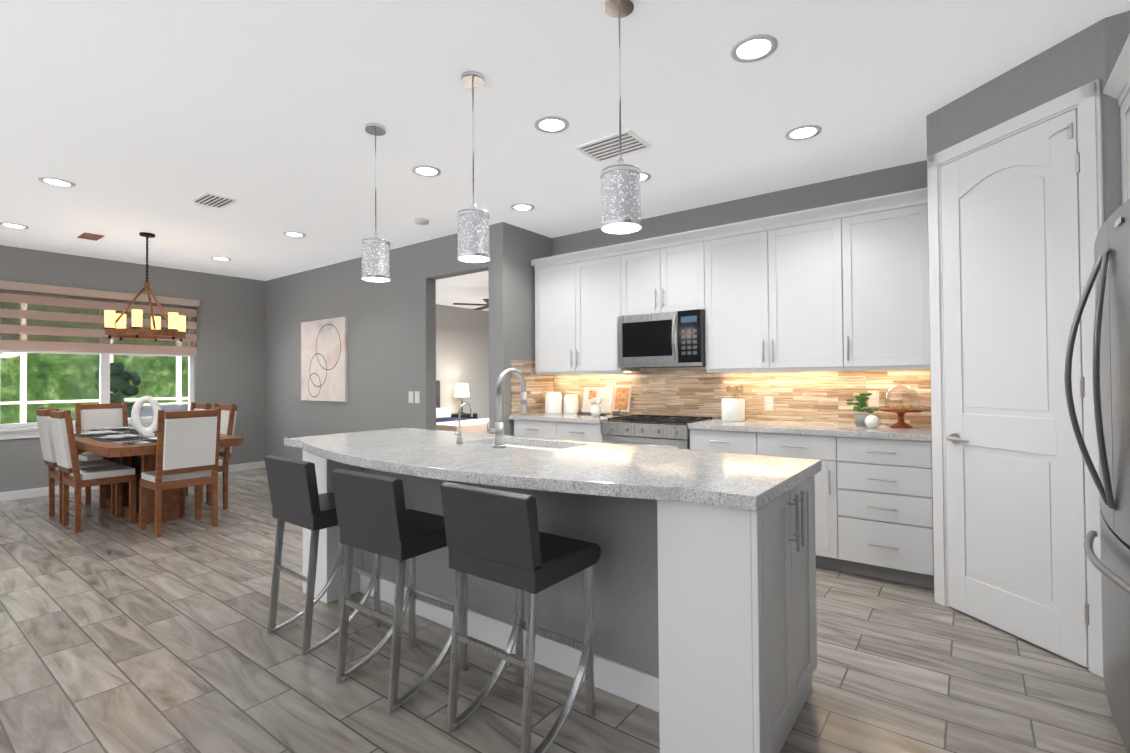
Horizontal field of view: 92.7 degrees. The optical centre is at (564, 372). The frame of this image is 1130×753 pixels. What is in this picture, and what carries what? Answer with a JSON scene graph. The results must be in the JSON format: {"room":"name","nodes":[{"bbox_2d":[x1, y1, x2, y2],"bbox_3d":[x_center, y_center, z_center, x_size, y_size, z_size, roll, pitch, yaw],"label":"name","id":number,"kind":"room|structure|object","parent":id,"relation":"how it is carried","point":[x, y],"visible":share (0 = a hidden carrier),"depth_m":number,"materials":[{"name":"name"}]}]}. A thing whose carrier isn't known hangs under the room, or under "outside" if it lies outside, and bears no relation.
{"room":"dining room and kitchen","nodes":[
{"label":"dining room and kitchen","id":0,"kind":"room"},
{"bbox_2d":[95,362,141,417],"bbox_3d":[-6.208,0.479,7.449,0.568,1.243,0.588,-1,-1,37],"label":"plant","id":1,"kind":"object","parent":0,"point":[117,376],"depth_m":7.40,"materials":[{"name":"green plant"}]},
{"bbox_2d":[451,383,477,417],"bbox_3d":[-2.098,0.850,10.979,0.440,1.234,0.440,-1,-1,37],"label":"lamp","id":2,"kind":"object","parent":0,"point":[461,390],"visible":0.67,"depth_m":10.88,"materials":[{"name":"white"}]},
{"bbox_2d":[0,468,1127,752],"bbox_3d":[-0.850,1.426,4.969,10.080,0.100,12.480,-1,-1,37],"label":"floor","id":3,"kind":"structure","parent":0,"point":[120,634],"depth_m":2.40,"materials":[{"name":"tile"}]},
{"bbox_2d":[36,407,116,522],"bbox_3d":[-4.782,0.874,5.278,0.470,1.071,0.529,-1,-1,37],"label":"dining chair","id":4,"kind":"object","parent":3,"relation":"on","point":[45,435],"visible":0.65,"depth_m":5.16,"materials":[{"name":"brown wood"}]},
{"bbox_2d":[49,408,135,532],"bbox_3d":[-4.326,0.865,4.935,0.470,1.071,0.529,-1,-1,37],"label":"dining chair","id":5,"kind":"object","parent":3,"relation":"on","point":[77,479],"visible":1,"depth_m":4.79,"materials":[{"name":"brown wood"}]},
{"bbox_2d":[75,402,127,504],"bbox_3d":[-5.197,0.888,6.114,0.529,1.071,0.470,-1,-1,37],"label":"dining chair","id":6,"kind":"object","parent":3,"relation":"on","point":[91,416],"visible":0.35,"depth_m":6.19,"materials":[{"name":"white fabric"}]},
{"bbox_2d":[74,426,243,523],"bbox_3d":[-4.313,1.019,5.449,2.460,0.778,1.020,-1,-1,37],"label":"dining table","id":7,"kind":"object","parent":3,"relation":"on","point":[139,455],"visible":0.46,"depth_m":5.02,"materials":[{"name":"brown wood"}]},
{"bbox_2d":[74,428,123,436],"bbox_3d":[-4.700,0.615,5.443,0.440,0.034,0.320,-1,-1,37],"label":"plate","id":8,"kind":"object","parent":7,"relation":"on","point":[106,430],"depth_m":5.46,"materials":[{"name":"grey ceramic"}]},
{"bbox_2d":[89,431,138,441],"bbox_3d":[-4.180,0.605,5.052,0.440,0.034,0.320,-1,-1,37],"label":"plate","id":9,"kind":"object","parent":7,"relation":"on","point":[109,433],"depth_m":5.02,"materials":[{"name":"grey ceramic"}]},
{"bbox_2d":[97,426,130,429],"bbox_3d":[-5.019,0.625,5.983,0.440,0.034,0.320,-1,-1,37],"label":"plate","id":10,"kind":"object","parent":7,"relation":"on","point":[119,427],"depth_m":5.97,"materials":[{"name":"grey ceramic"}]},
{"bbox_2d":[131,396,160,435],"bbox_3d":[-4.121,0.429,5.310,0.140,0.393,0.237,-1,-1,37],"label":"figurine","id":11,"kind":"object","parent":7,"relation":"on","point":[140,428],"visible":0.98,"depth_m":5.27,"materials":[{"name":"ceramic"}]},
{"bbox_2d":[139,434,156,442],"bbox_3d":[-3.613,0.599,4.926,0.440,0.034,0.320,-1,-1,37],"label":"plate","id":12,"kind":"object","parent":7,"relation":"on","point":[154,439],"depth_m":4.89,"materials":[{"name":"grey ceramic"}]},
{"bbox_2d":[139,407,220,537],"bbox_3d":[-3.419,0.857,4.803,0.529,1.071,0.470,-1,-1,37],"label":"dining chair","id":13,"kind":"object","parent":3,"relation":"on","point":[187,449],"visible":1,"depth_m":4.67,"materials":[{"name":"white fabric"}]},
{"bbox_2d":[185,402,211,500],"bbox_3d":[-4.262,0.879,5.936,0.470,1.071,0.529,-1,-1,37],"label":"dining chair","id":14,"kind":"object","parent":3,"relation":"on","point":[199,406],"visible":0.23,"depth_m":6.15,"materials":[{"name":"brown wood"}]},
{"bbox_2d":[179,403,236,516],"bbox_3d":[-3.742,0.869,5.546,0.470,1.071,0.529,-1,-1,37],"label":"dining chair","id":15,"kind":"object","parent":3,"relation":"on","point":[228,418],"visible":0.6,"depth_m":5.56,"materials":[{"name":"brown wood"}]},
{"bbox_2d":[264,455,380,655],"bbox_3d":[-1.254,0.889,2.831,0.430,0.920,0.440,-1,-1,38],"label":"bar stool","id":16,"kind":"object","parent":3,"relation":"on","point":[297,499],"visible":0.83,"depth_m":2.69,"materials":[{"name":"leather"}]},
{"bbox_2d":[331,468,467,712],"bbox_3d":[-0.712,0.879,2.386,0.430,0.920,0.440,-1,-1,36],"label":"bar stool","id":17,"kind":"object","parent":3,"relation":"on","point":[374,515],"visible":0.9,"depth_m":2.25,"materials":[{"name":"leather"}]},
{"bbox_2d":[436,380,488,433],"bbox_3d":[-2.114,0.799,9.615,2.205,1.300,1.500,-1,-1,37],"label":"bed","id":18,"kind":"object","parent":3,"relation":"on","point":[445,421],"visible":0.17,"depth_m":8.97,"materials":[{"name":"white fabric"}]},
{"bbox_2d":[440,482,600,752],"bbox_3d":[-0.161,0.871,2.054,0.430,0.920,0.439,-1,-1,37],"label":"bar stool","id":19,"kind":"object","parent":3,"relation":"on","point":[497,536],"visible":1,"depth_m":1.94,"materials":[{"name":"leather"}]},
{"bbox_2d":[514,420,560,439],"bbox_3d":[-0.063,0.918,5.362,0.589,0.915,0.668,-1,-1,37],"label":"base cabinet","id":20,"kind":"object","parent":3,"relation":"on","point":[546,429],"depth_m":5.09,"materials":[{"name":"white wood"}]},
{"bbox_2d":[509,412,634,423],"bbox_3d":[0.087,0.437,5.232,1.064,0.040,0.703,-1,-1,37],"label":"countertop","id":21,"kind":"structure","parent":20,"relation":"on","point":[560,418],"depth_m":5.00,"materials":[{"name":"white stone"}]},
{"bbox_2d":[545,392,560,413],"bbox_3d":[-0.118,0.314,5.554,0.173,0.218,0.173,-1,-1,16],"label":"canister","id":22,"kind":"object","parent":21,"relation":"on","point":[553,402],"depth_m":5.48,"materials":[{"name":"white ceramic"}]},
{"bbox_2d":[560,394,578,413],"bbox_3d":[0.062,0.324,5.493,0.153,0.193,0.153,-1,-1,31],"label":"canister","id":23,"kind":"object","parent":21,"relation":"on","point":[571,401],"depth_m":5.43,"materials":[{"name":"white ceramic"}]},
{"bbox_2d":[590,397,601,416],"bbox_3d":[0.292,0.323,5.022,0.120,0.180,0.101,-1,-1,37],"label":"bud vase","id":24,"kind":"object","parent":21,"relation":"on","point":[595,410],"visible":1,"depth_m":4.99,"materials":[{"name":"ceramic"}]},
{"bbox_2d":[577,387,614,414],"bbox_3d":[0.303,0.284,5.325,0.336,0.265,0.200,-1,-1,37],"label":"cookbook stand","id":25,"kind":"object","parent":21,"relation":"on","point":[606,394],"visible":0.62,"depth_m":5.34,"materials":[{"name":"paper"}]},
{"bbox_2d":[612,386,631,415],"bbox_3d":[0.542,0.273,5.167,0.208,0.281,0.124,-1,-1,37],"label":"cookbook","id":26,"kind":"object","parent":21,"relation":"on","point":[622,399],"visible":1,"depth_m":5.16,"materials":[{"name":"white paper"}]},
{"bbox_2d":[303,440,821,752],"bbox_3d":[-0.271,0.884,2.774,2.818,0.914,0.780,-1,-1,37],"label":"kitchen island","id":27,"kind":"object","parent":3,"relation":"on","point":[705,631],"depth_m":2.00,"materials":[{"name":"white"}]},
{"bbox_2d":[285,428,820,527],"bbox_3d":[-0.376,0.409,2.694,2.840,0.045,1.080,-1,-1,37],"label":"island countertop","id":28,"kind":"structure","parent":27,"relation":"on","point":[725,489],"depth_m":2.18,"materials":[{"name":"white stone"}]},
{"bbox_2d":[454,368,526,447],"bbox_3d":[-0.409,0.184,2.931,0.374,0.409,0.241,-1,-1,37],"label":"faucet","id":29,"kind":"object","parent":28,"relation":"on","point":[498,430],"visible":1,"depth_m":2.79,"materials":[{"name":"silver metal"}]},
{"bbox_2d":[561,420,606,442],"bbox_3d":[0.302,0.911,5.088,0.563,0.915,0.668,-1,-1,37],"label":"base cabinet","id":30,"kind":"object","parent":3,"relation":"on","point":[574,432],"depth_m":4.78,"materials":[{"name":"white wood"}]},
{"bbox_2d":[600,414,719,449],"bbox_3d":[0.817,0.870,4.638,0.792,0.953,0.743,-1,-1,37],"label":"range","id":31,"kind":"object","parent":3,"relation":"on","point":[663,431],"visible":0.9,"depth_m":4.42,"materials":[{"name":"grey metal"}]},
{"bbox_2d":[688,428,764,454],"bbox_3d":[1.397,0.892,4.265,0.575,0.915,0.668,-1,-1,37],"label":"base cabinet","id":32,"kind":"object","parent":3,"relation":"on","point":[730,442],"depth_m":3.99,"materials":[{"name":"white wood"}]},
{"bbox_2d":[765,432,840,570],"bbox_3d":[1.763,0.885,3.990,0.579,0.915,0.668,-1,-1,37],"label":"base cabinet","id":33,"kind":"object","parent":3,"relation":"on","point":[824,448],"depth_m":3.61,"materials":[{"name":"white wood"}]},
{"bbox_2d":[837,436,933,588],"bbox_3d":[2.178,0.878,3.678,0.580,0.915,0.668,-1,-1,37],"label":"base cabinet","id":34,"kind":"object","parent":3,"relation":"on","point":[887,495],"depth_m":3.38,"materials":[{"name":"white wood"}]},
{"bbox_2d":[688,418,931,439],"bbox_3d":[1.776,0.407,3.962,1.556,0.040,0.703,-1,-1,37],"label":"countertop","id":35,"kind":"structure","parent":34,"relation":"on","point":[786,427],"depth_m":3.73,"materials":[{"name":"white stone"}]},
{"bbox_2d":[722,385,744,420],"bbox_3d":[1.368,0.253,4.387,0.180,0.286,0.180,-1,-1,37],"label":"utensil crock","id":36,"kind":"object","parent":35,"relation":"on","point":[733,409],"visible":1,"depth_m":4.32,"materials":[{"name":"ceramic"}]},
{"bbox_2d":[846,393,879,425],"bbox_3d":[2.102,0.264,3.809,0.209,0.236,0.167,-1,-1,37],"label":"potted herb","id":37,"kind":"object","parent":35,"relation":"on","point":[862,398],"visible":1,"depth_m":3.80,"materials":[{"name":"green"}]},
{"bbox_2d":[864,415,879,427],"bbox_3d":[2.080,0.336,3.651,0.089,0.090,0.090,-1,-1,37],"label":"decorative ball","id":38,"kind":"object","parent":35,"relation":"on","point":[871,421],"visible":1,"depth_m":3.62,"materials":[{"name":"ceramic"}]},
{"bbox_2d":[880,381,922,427],"bbox_3d":[2.320,0.218,3.722,0.250,0.322,0.250,-1,-1,37],"label":"cake stand","id":39,"kind":"object","parent":35,"relation":"on","point":[901,410],"visible":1,"depth_m":3.68,"materials":[{"name":"brown wood"}]},
{"bbox_2d":[1064,198,1129,752],"bbox_3d":[2.144,0.375,1.632,0.914,1.864,0.950,-1,-1,37],"label":"refrigerator","id":40,"kind":"object","parent":3,"relation":"on","point":[1110,275],"visible":1,"depth_m":1.82,"materials":[{"name":"grey metal"}]},
{"bbox_2d":[0,11,1129,668],"bbox_3d":[-0.861,-0.044,4.989,10.080,2.840,12.480,-1,-1,37],"label":"wall","id":41,"kind":"structure","parent":0,"point":[406,333],"depth_m":6.22,"materials":[{"name":"grey paint"}]},
{"bbox_2d":[0,353,187,422],"bbox_3d":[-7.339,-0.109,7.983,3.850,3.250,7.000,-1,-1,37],"label":"screen frame","id":42,"kind":"object","parent":41,"relation":"attached to","point":[167,406],"depth_m":8.19,"materials":[{"name":"white"}]},
{"bbox_2d":[0,350,193,439],"bbox_3d":[-5.726,-0.088,6.720,0.145,1.690,2.060,-1,-1,37],"label":"window","id":43,"kind":"structure","parent":41,"relation":"in","point":[18,430],"depth_m":6.70,"materials":[{"name":"white"}]},
{"bbox_2d":[0,280,199,354],"bbox_3d":[-5.668,-0.618,6.681,0.090,0.763,1.960,-1,-1,37],"label":"window blind","id":44,"kind":"object","parent":41,"relation":"attached to","point":[37,317],"visible":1,"depth_m":6.45,"materials":[{"name":"beige"}]},
{"bbox_2d":[0,461,263,501],"bbox_3d":[-6.479,1.377,5.623,0.019,0.100,6.420,-1,-1,37],"label":"baseboard","id":45,"kind":"structure","parent":41,"relation":"attached to","point":[22,494],"depth_m":6.22,"materials":[{"name":"white wood"}]},
{"bbox_2d":[301,317,347,401],"bbox_3d":[-3.221,-0.156,7.179,1.100,1.080,0.034,-1,-1,37],"label":"picture","id":46,"kind":"object","parent":41,"relation":"attached to","point":[324,360],"visible":1,"depth_m":7.13,"materials":[{"name":"paper"}]},
{"bbox_2d":[409,391,412,402],"bbox_3d":[-1.739,0.283,6.077,0.080,0.130,0.010,-1,-1,37],"label":"electrical outlet plate","id":47,"kind":"object","parent":41,"relation":"attached to","point":[410,392],"depth_m":6.07,"materials":[{"name":"white plastic"}]},
{"bbox_2d":[415,391,419,402],"bbox_3d":[-1.652,0.281,6.012,0.080,0.130,0.010,-1,-1,37],"label":"electrical outlet plate","id":48,"kind":"object","parent":41,"relation":"attached to","point":[417,393],"depth_m":6.00,"materials":[{"name":"white plastic"}]},
{"bbox_2d":[533,248,638,374],"bbox_3d":[0.227,-0.550,5.363,1.093,1.095,0.338,-1,-1,37],"label":"upper cabinet","id":49,"kind":"object","parent":41,"relation":"attached to","point":[579,301],"depth_m":5.21,"materials":[{"name":"white wood"}]},
{"bbox_2d":[625,236,704,314],"bbox_3d":[0.933,-0.810,4.834,0.798,0.600,0.338,-1,-1,37],"label":"upper cabinet","id":50,"kind":"object","parent":41,"relation":"attached to","point":[669,276],"depth_m":4.66,"materials":[{"name":"white wood"}]},
{"bbox_2d":[617,309,705,367],"bbox_3d":[0.896,-0.276,4.771,0.792,0.461,0.475,-1,-1,37],"label":"microwave","id":51,"kind":"object","parent":50,"relation":"attached to","point":[666,339],"visible":0.98,"depth_m":4.60,"materials":[{"name":"grey metal"}]},
{"bbox_2d":[511,360,930,425],"bbox_3d":[1.037,0.148,4.541,3.424,0.575,0.668,-1,-1,37],"label":"tile backsplash","id":52,"kind":"structure","parent":41,"relation":"attached to","point":[819,396],"depth_m":4.55,"materials":[{"name":"tile"}]},
{"bbox_2d":[764,396,772,410],"bbox_3d":[1.683,0.260,4.456,0.070,0.120,0.006,-1,-1,37],"label":"electrical outlet plate","id":53,"kind":"object","parent":41,"relation":"attached to","point":[768,400],"depth_m":4.45,"materials":[{"name":"white plastic"}]},
{"bbox_2d":[705,208,852,371],"bbox_3d":[1.666,-0.575,4.281,1.148,1.095,0.338,-1,-1,37],"label":"upper cabinet","id":54,"kind":"object","parent":41,"relation":"attached to","point":[841,287],"depth_m":4.09,"materials":[{"name":"white wood"}]},
{"bbox_2d":[868,391,878,406],"bbox_3d":[2.291,0.199,3.999,0.070,0.120,0.006,-1,-1,37],"label":"electrical outlet plate","id":55,"kind":"object","parent":41,"relation":"attached to","point":[873,400],"depth_m":4.00,"materials":[{"name":"white plastic"}]},
{"bbox_2d":[853,196,929,367],"bbox_3d":[2.263,-0.586,3.832,0.587,1.095,0.338,-1,-1,37],"label":"upper cabinet","id":56,"kind":"object","parent":41,"relation":"attached to","point":[891,316],"depth_m":3.66,"materials":[{"name":"white wood"}]},
{"bbox_2d":[927,78,1103,677],"bbox_3d":[2.230,0.029,2.726,0.655,2.584,0.560,-1,-1,37],"label":"pantry door","id":57,"kind":"structure","parent":41,"relation":"in","point":[1015,213],"depth_m":2.66,"materials":[{"name":"white wood"}]},
{"bbox_2d":[1103,33,1129,203],"bbox_3d":[2.186,0.040,1.513,0.747,2.530,1.426,-1,-1,37],"label":"upper cabinet","id":58,"kind":"object","parent":41,"relation":"attached to","point":[1117,86],"visible":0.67,"depth_m":2.21,"materials":[{"name":"white wood"}]},
{"bbox_2d":[0,0,1129,310],"bbox_3d":[-0.872,-1.514,5.010,10.080,0.100,12.480,-1,-1,37],"label":"ceiling","id":59,"kind":"structure","parent":0,"point":[130,118],"depth_m":3.04,"materials":[{"name":"white paint"}]},
{"bbox_2d":[0,222,28,228],"bbox_3d":[-5.362,-1.422,5.244,0.209,0.008,0.209,0,-1,-2],"label":"recessed light","id":60,"kind":"object","parent":59,"relation":"in","point":[12,225],"depth_m":5.23,"materials":[{"name":"white"}]},
{"bbox_2d":[38,177,75,187],"bbox_3d":[-3.881,-1.449,4.118,0.209,0.008,0.209,0,-1,-2],"label":"recessed light","id":61,"kind":"object","parent":59,"relation":"in","point":[58,182],"depth_m":4.11,"materials":[{"name":"white"}]},
{"bbox_2d":[77,232,103,240],"bbox_3d":[-4.977,-1.419,5.655,0.300,0.009,0.160,-1,-1,37],"label":"ceiling vent","id":62,"kind":"object","parent":59,"relation":"in","point":[89,236],"depth_m":5.63,"materials":[{"name":"brown metal"}]},
{"bbox_2d":[104,232,185,341],"bbox_3d":[-4.319,-0.880,5.569,0.660,1.100,0.690,-1,-1,37],"label":"chandelier","id":63,"kind":"object","parent":59,"relation":"hanging from","point":[176,326],"visible":1,"depth_m":5.51,"materials":[{"name":"brown metal"}]},
{"bbox_2d":[189,192,237,208],"bbox_3d":[-2.972,-1.449,4.561,0.360,0.009,0.240,-1,-1,37],"label":"ceiling vent","id":64,"kind":"object","parent":59,"relation":"in","point":[208,199],"depth_m":4.54,"materials":[{"name":"white metal"}]},
{"bbox_2d":[211,257,230,260],"bbox_3d":[-4.284,-1.410,6.710,0.209,0.008,0.209,-1,-1,31],"label":"recessed light","id":65,"kind":"object","parent":59,"relation":"in","point":[215,258],"depth_m":6.70,"materials":[{"name":"white"}]},
{"bbox_2d":[283,231,305,236],"bbox_3d":[-2.823,-1.436,5.625,0.209,0.008,0.209,-1,-1,31],"label":"recessed light","id":66,"kind":"object","parent":59,"relation":"in","point":[289,233],"depth_m":5.62,"materials":[{"name":"white"}]},
{"bbox_2d":[361,123,389,281],"bbox_3d":[-1.147,-1.022,3.267,0.165,0.927,0.165,0,-1,-8],"label":"pendant light","id":67,"kind":"object","parent":59,"relation":"hanging from","point":[375,251],"depth_m":3.21,"materials":[{"name":"silver metal"}]},
{"bbox_2d":[415,218,428,224],"bbox_3d":[-1.374,-1.440,5.173,0.136,0.034,0.136,-1,-1,37],"label":"smoke detector","id":68,"kind":"object","parent":59,"relation":"attached to","point":[420,221],"visible":1,"depth_m":5.13,"materials":[{"name":"white plastic"}]},
{"bbox_2d":[412,165,440,176],"bbox_3d":[-1.015,-1.473,3.953,0.209,0.008,0.209,-1,-1,31],"label":"recessed light","id":69,"kind":"object","parent":59,"relation":"in","point":[422,170],"depth_m":3.94,"materials":[{"name":"white"}]},
{"bbox_2d":[453,299,488,309],"bbox_3d":[-1.178,-1.249,9.171,1.333,0.310,1.274,-1,-1,37],"label":"bedroom ceiling fan","id":70,"kind":"object","parent":59,"relation":"hanging from","point":[485,306],"visible":0.29,"depth_m":9.00,"materials":[{"name":"grey"}]},
{"bbox_2d":[457,71,489,262],"bbox_3d":[-0.465,-1.034,2.735,0.165,0.927,0.165,0,-1,-8],"label":"pendant light","id":71,"kind":"object","parent":59,"relation":"hanging from","point":[473,223],"depth_m":2.68,"materials":[{"name":"silver metal"}]},
{"bbox_2d":[511,203,533,210],"bbox_3d":[-0.378,-1.466,4.800,0.209,0.008,0.209,-1,-1,31],"label":"recessed light","id":72,"kind":"object","parent":59,"relation":"in","point":[520,206],"depth_m":4.79,"materials":[{"name":"white"}]},
{"bbox_2d":[534,116,568,132],"bbox_3d":[-0.080,-1.489,3.250,0.209,0.008,0.209,-1,-1,28],"label":"recessed light","id":73,"kind":"object","parent":59,"relation":"in","point":[548,124],"depth_m":3.24,"materials":[{"name":"white glass"}]},
{"bbox_2d":[574,129,651,162],"bbox_3d":[0.318,-1.487,3.564,0.420,0.009,0.300,-1,-1,37],"label":"ceiling vent","id":74,"kind":"object","parent":59,"relation":"in","point":[603,149],"depth_m":3.55,"materials":[{"name":"white metal"}]},
{"bbox_2d":[600,0,641,233],"bbox_3d":[0.225,-1.047,2.198,0.165,0.927,0.165,0,-1,-8],"label":"pendant light","id":75,"kind":"object","parent":59,"relation":"hanging from","point":[621,197],"depth_m":2.14,"materials":[{"name":"silver metal"}]},
{"bbox_2d":[641,172,650,181],"bbox_3d":[0.549,-1.482,4.103,0.209,0.008,0.209,0,-1,-2],"label":"recessed light","id":76,"kind":"object","parent":59,"relation":"in","point":[645,176],"depth_m":4.09,"materials":[{"name":"white"}]},
{"bbox_2d":[730,34,777,62],"bbox_3d":[0.881,-1.507,2.515,0.209,0.008,0.209,-1,-1,31],"label":"recessed light","id":77,"kind":"object","parent":59,"relation":"in","point":[754,48],"depth_m":2.51,"materials":[{"name":"white"}]},
{"bbox_2d":[785,125,821,140],"bbox_3d":[1.494,-1.499,3.380,0.209,0.008,0.209,-1,-1,31],"label":"recessed light","id":78,"kind":"object","parent":59,"relation":"in","point":[803,132],"depth_m":3.37,"materials":[{"name":"white"}]},
{"label":"outside","id":79,"kind":"structure","parent":0,"visible":0},
{"bbox_2d":[0,352,187,423],"bbox_3d":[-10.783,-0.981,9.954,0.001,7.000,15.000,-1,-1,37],"label":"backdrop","id":80,"kind":"structure","parent":79,"point":[92,381],"depth_m":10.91,"materials":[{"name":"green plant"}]}
]}

